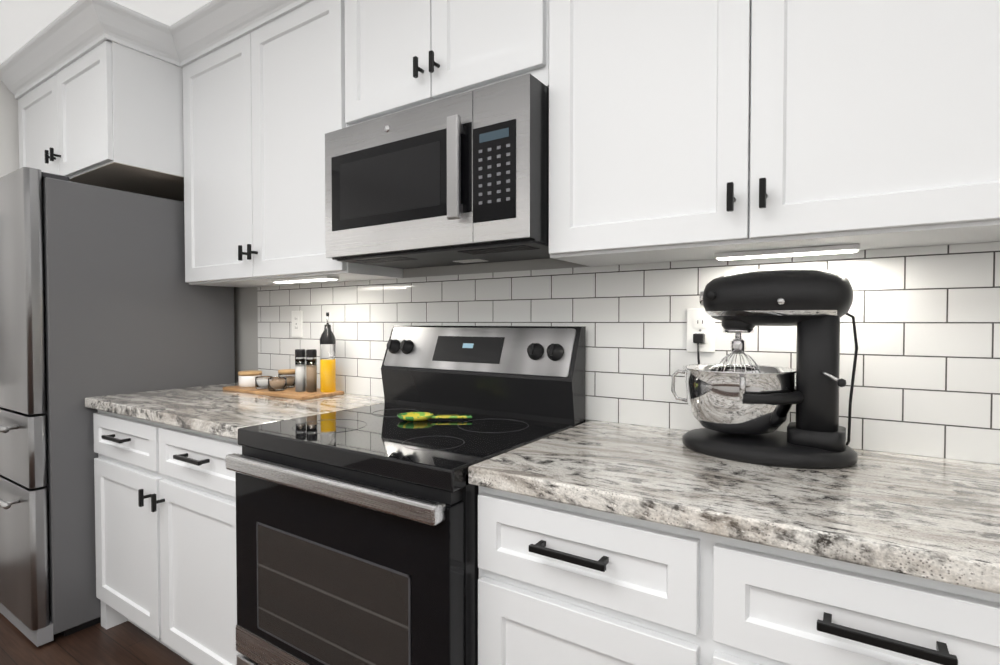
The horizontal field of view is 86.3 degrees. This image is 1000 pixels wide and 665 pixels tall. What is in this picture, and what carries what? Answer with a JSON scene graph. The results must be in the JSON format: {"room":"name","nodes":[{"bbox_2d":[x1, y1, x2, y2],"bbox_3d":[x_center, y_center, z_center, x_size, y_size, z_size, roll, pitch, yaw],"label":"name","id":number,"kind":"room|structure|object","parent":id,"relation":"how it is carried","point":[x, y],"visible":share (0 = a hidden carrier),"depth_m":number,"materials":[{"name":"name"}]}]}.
{"room":"kitchen","nodes":[
{"label":"kitchen","id":0,"kind":"room"},
{"bbox_2d":[0,79,18,177],"bbox_3d":[-3.221,-0.043,1.628,0.100,2.440,3.800,1,1,33],"label":"wall","id":1,"kind":"structure","parent":0,"point":[9,144],"depth_m":2.67,"materials":[{"name":"white paint"}]},
{"bbox_2d":[0,0,312,99],"bbox_3d":[-0.369,-1.201,1.454,4.770,0.116,0.387,1,1,33],"label":"crown molding","id":2,"kind":"structure","parent":1,"relation":"attached to","point":[76,30],"depth_m":2.16,"materials":[{"name":"white paint"}]},
{"bbox_2d":[0,613,191,664],"bbox_3d":[-1.048,1.236,0.225,5.300,0.060,4.000,1,1,33],"label":"floor","id":3,"kind":"structure","parent":0,"point":[127,643],"depth_m":1.98,"materials":[{"name":"brown wood"}]},
{"bbox_2d":[0,167,234,646],"bbox_3d":[-1.893,0.275,2.488,0.910,1.768,0.834,1,1,33],"label":"fridge","id":4,"kind":"object","parent":3,"relation":"on","point":[99,296],"visible":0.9,"depth_m":2.06,"materials":[{"name":"grey metal"}]},
{"bbox_2d":[93,410,241,664],"bbox_3d":[-0.995,0.731,2.053,1.061,0.876,0.666,1,1,33],"label":"base cabinet","id":5,"kind":"object","parent":3,"relation":"on","point":[165,521],"visible":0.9,"depth_m":1.77,"materials":[{"name":"white paint"}]},
{"bbox_2d":[85,383,383,439],"bbox_3d":[-0.992,0.272,2.051,1.063,0.037,0.650,1,1,33],"label":"countertop","id":6,"kind":"structure","parent":5,"relation":"on","point":[218,410],"depth_m":1.88,"materials":[{"name":"stone"}]},
{"bbox_2d":[223,385,343,399],"bbox_3d":[-0.912,0.243,2.228,0.545,0.014,0.200,1,1,33],"label":"serving tray","id":7,"kind":"object","parent":6,"relation":"on","point":[289,393],"visible":0.67,"depth_m":2.12,"materials":[{"name":"brown wood"}]},
{"bbox_2d":[238,370,261,386],"bbox_3d":[-1.090,0.201,2.326,0.096,0.065,0.096,1,1,33],"label":"ceramic jar","id":8,"kind":"object","parent":7,"relation":"on","point":[246,378],"visible":0.92,"depth_m":2.29,"materials":[{"name":"white ceramic"}]},
{"bbox_2d":[255,376,271,388],"bbox_3d":[-0.993,0.210,2.245,0.068,0.050,0.068,1,1,33],"label":"bowl","id":9,"kind":"object","parent":7,"relation":"on","point":[261,382],"visible":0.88,"depth_m":2.21,"materials":[{"name":"clear glass"}]},
{"bbox_2d":[268,377,286,390],"bbox_3d":[-0.913,0.211,2.186,0.072,0.052,0.072,1,1,33],"label":"bowl","id":10,"kind":"object","parent":7,"relation":"on","point":[277,383],"visible":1,"depth_m":2.16,"materials":[{"name":"clear glass"}]},
{"bbox_2d":[278,369,294,387],"bbox_3d":[-0.912,0.197,2.287,0.073,0.075,0.073,1,1,33],"label":"glass jar","id":11,"kind":"object","parent":7,"relation":"on","point":[289,374],"visible":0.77,"depth_m":2.26,"materials":[{"name":"white"}]},
{"bbox_2d":[295,349,305,391],"bbox_3d":[-0.804,0.152,2.149,0.041,0.170,0.041,1,1,33],"label":"salt grinder","id":12,"kind":"object","parent":7,"relation":"on","point":[300,370],"visible":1,"depth_m":2.13,"materials":[{"name":"clear glass"}]},
{"bbox_2d":[306,349,316,391],"bbox_3d":[-0.754,0.153,2.134,0.041,0.170,0.041,1,1,33],"label":"pepper grinder","id":13,"kind":"object","parent":7,"relation":"on","point":[311,370],"visible":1,"depth_m":2.12,"materials":[{"name":"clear glass"}]},
{"bbox_2d":[320,312,335,392],"bbox_3d":[-0.690,0.079,2.139,0.061,0.318,0.061,1,1,33],"label":"oil bottle","id":14,"kind":"object","parent":7,"relation":"on","point":[327,361],"visible":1,"depth_m":2.12,"materials":[{"name":"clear glass"}]},
{"bbox_2d":[226,325,585,664],"bbox_3d":[-0.248,0.581,1.520,0.758,1.196,0.676,1,1,33],"label":"range","id":15,"kind":"object","parent":3,"relation":"on","point":[356,536],"visible":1,"depth_m":1.31,"materials":[{"name":"black metal"}]},
{"bbox_2d":[397,412,471,420],"bbox_3d":[-0.195,0.254,1.599,0.225,0.017,0.088,0,1,-2],"label":"spoon rest","id":16,"kind":"object","parent":15,"relation":"on","point":[415,416],"visible":1,"depth_m":1.59,"materials":[{"name":"ceramic"}]},
{"bbox_2d":[478,486,999,664],"bbox_3d":[0.494,0.750,1.114,0.923,0.876,0.600,1,1,33],"label":"base cabinet","id":17,"kind":"object","parent":3,"relation":"on","point":[562,584],"visible":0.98,"depth_m":0.86,"materials":[{"name":"white paint"}]},
{"bbox_2d":[468,420,999,593],"bbox_3d":[0.904,0.297,0.823,1.915,0.037,0.620,1,1,33],"label":"countertop","id":18,"kind":"structure","parent":17,"relation":"on","point":[932,518],"depth_m":0.92,"materials":[{"name":"stone"}]},
{"bbox_2d":[671,268,857,468],"bbox_3d":[0.582,0.064,1.206,0.383,0.413,0.270,1,1,33],"label":"stand mixer","id":19,"kind":"object","parent":18,"relation":"on","point":[740,412],"visible":1,"depth_m":1.12,"materials":[{"name":"black metal"}]},
{"bbox_2d":[0,0,210,63],"bbox_3d":[-1.048,-1.264,0.174,5.300,0.060,4.000,1,1,33],"label":"ceiling","id":20,"kind":"structure","parent":0,"point":[22,22],"depth_m":2.13,"materials":[{"name":"white paint"}]},
{"bbox_2d":[234,258,973,461],"bbox_3d":[0.023,-0.047,1.829,5.300,2.440,0.100,1,1,33],"label":"wall","id":21,"kind":"structure","parent":0,"point":[246,327],"depth_m":2.55,"materials":[{"name":"grey paint"}]},
{"bbox_2d":[18,40,183,201],"bbox_3d":[-1.842,-0.934,2.614,1.041,0.489,0.602,1,1,33],"label":"upper cabinet","id":22,"kind":"object","parent":21,"relation":"attached to","point":[106,114],"visible":0.77,"depth_m":2.27,"materials":[{"name":"white paint"}]},
{"bbox_2d":[183,0,402,287],"bbox_3d":[-0.892,-0.689,2.163,1.043,0.960,0.321,1,1,33],"label":"upper cabinet","id":23,"kind":"object","parent":21,"relation":"attached to","point":[263,110],"visible":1,"depth_m":2.02,"materials":[{"name":"white paint"}]},
{"bbox_2d":[272,275,338,282],"bbox_3d":[-0.734,-0.199,2.003,0.320,0.012,0.055,1,1,33],"label":"under-cabinet light","id":24,"kind":"object","parent":23,"relation":"attached to","point":[306,279],"visible":1,"depth_m":1.96,"materials":[{"name":"white plastic"}]},
{"bbox_2d":[345,0,548,126],"bbox_3d":[-0.136,-0.900,1.661,0.758,0.517,0.321,1,1,33],"label":"upper cabinet","id":25,"kind":"object","parent":21,"relation":"attached to","point":[401,55],"visible":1,"depth_m":1.55,"materials":[{"name":"white paint"}]},
{"bbox_2d":[325,73,549,268],"bbox_3d":[-0.156,-0.432,1.639,0.758,0.406,0.395,1,1,33],"label":"over-the-range microwave","id":26,"kind":"object","parent":25,"relation":"attached to","point":[461,179],"visible":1,"depth_m":1.45,"materials":[{"name":"silver metal"}]},
{"bbox_2d":[257,242,999,463],"bbox_3d":[0.488,0.035,1.460,3.915,0.459,0.008,1,1,33],"label":"tile backsplash","id":27,"kind":"structure","parent":21,"relation":"attached to","point":[927,371],"depth_m":1.44,"materials":[{"name":"white tile"}]},
{"bbox_2d":[292,311,302,336],"bbox_3d":[-0.899,-0.038,2.361,0.072,0.116,0.008,1,1,33],"label":"electrical outlet","id":28,"kind":"object","parent":27,"relation":"attached to","point":[297,323],"visible":1,"depth_m":2.35,"materials":[{"name":"white plastic"}]},
{"bbox_2d":[686,308,714,363],"bbox_3d":[0.532,0.009,1.404,0.070,0.143,0.037,1,1,33],"label":"electrical outlet","id":29,"kind":"object","parent":27,"relation":"attached to","point":[700,330],"visible":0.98,"depth_m":1.39,"materials":[{"name":"white plastic"}]},
{"bbox_2d":[549,0,999,266],"bbox_3d":[0.588,-0.670,1.212,0.940,0.960,0.282,1,1,33],"label":"upper cabinet","id":30,"kind":"object","parent":21,"relation":"attached to","point":[684,130],"visible":1,"depth_m":1.06,"materials":[{"name":"white paint"}]},
{"bbox_2d":[714,244,859,259],"bbox_3d":[0.651,-0.182,1.224,0.290,0.012,0.055,1,1,33],"label":"under-cabinet light","id":31,"kind":"object","parent":30,"relation":"attached to","point":[836,249],"visible":1,"depth_m":1.20,"materials":[{"name":"white plastic"}]}
]}

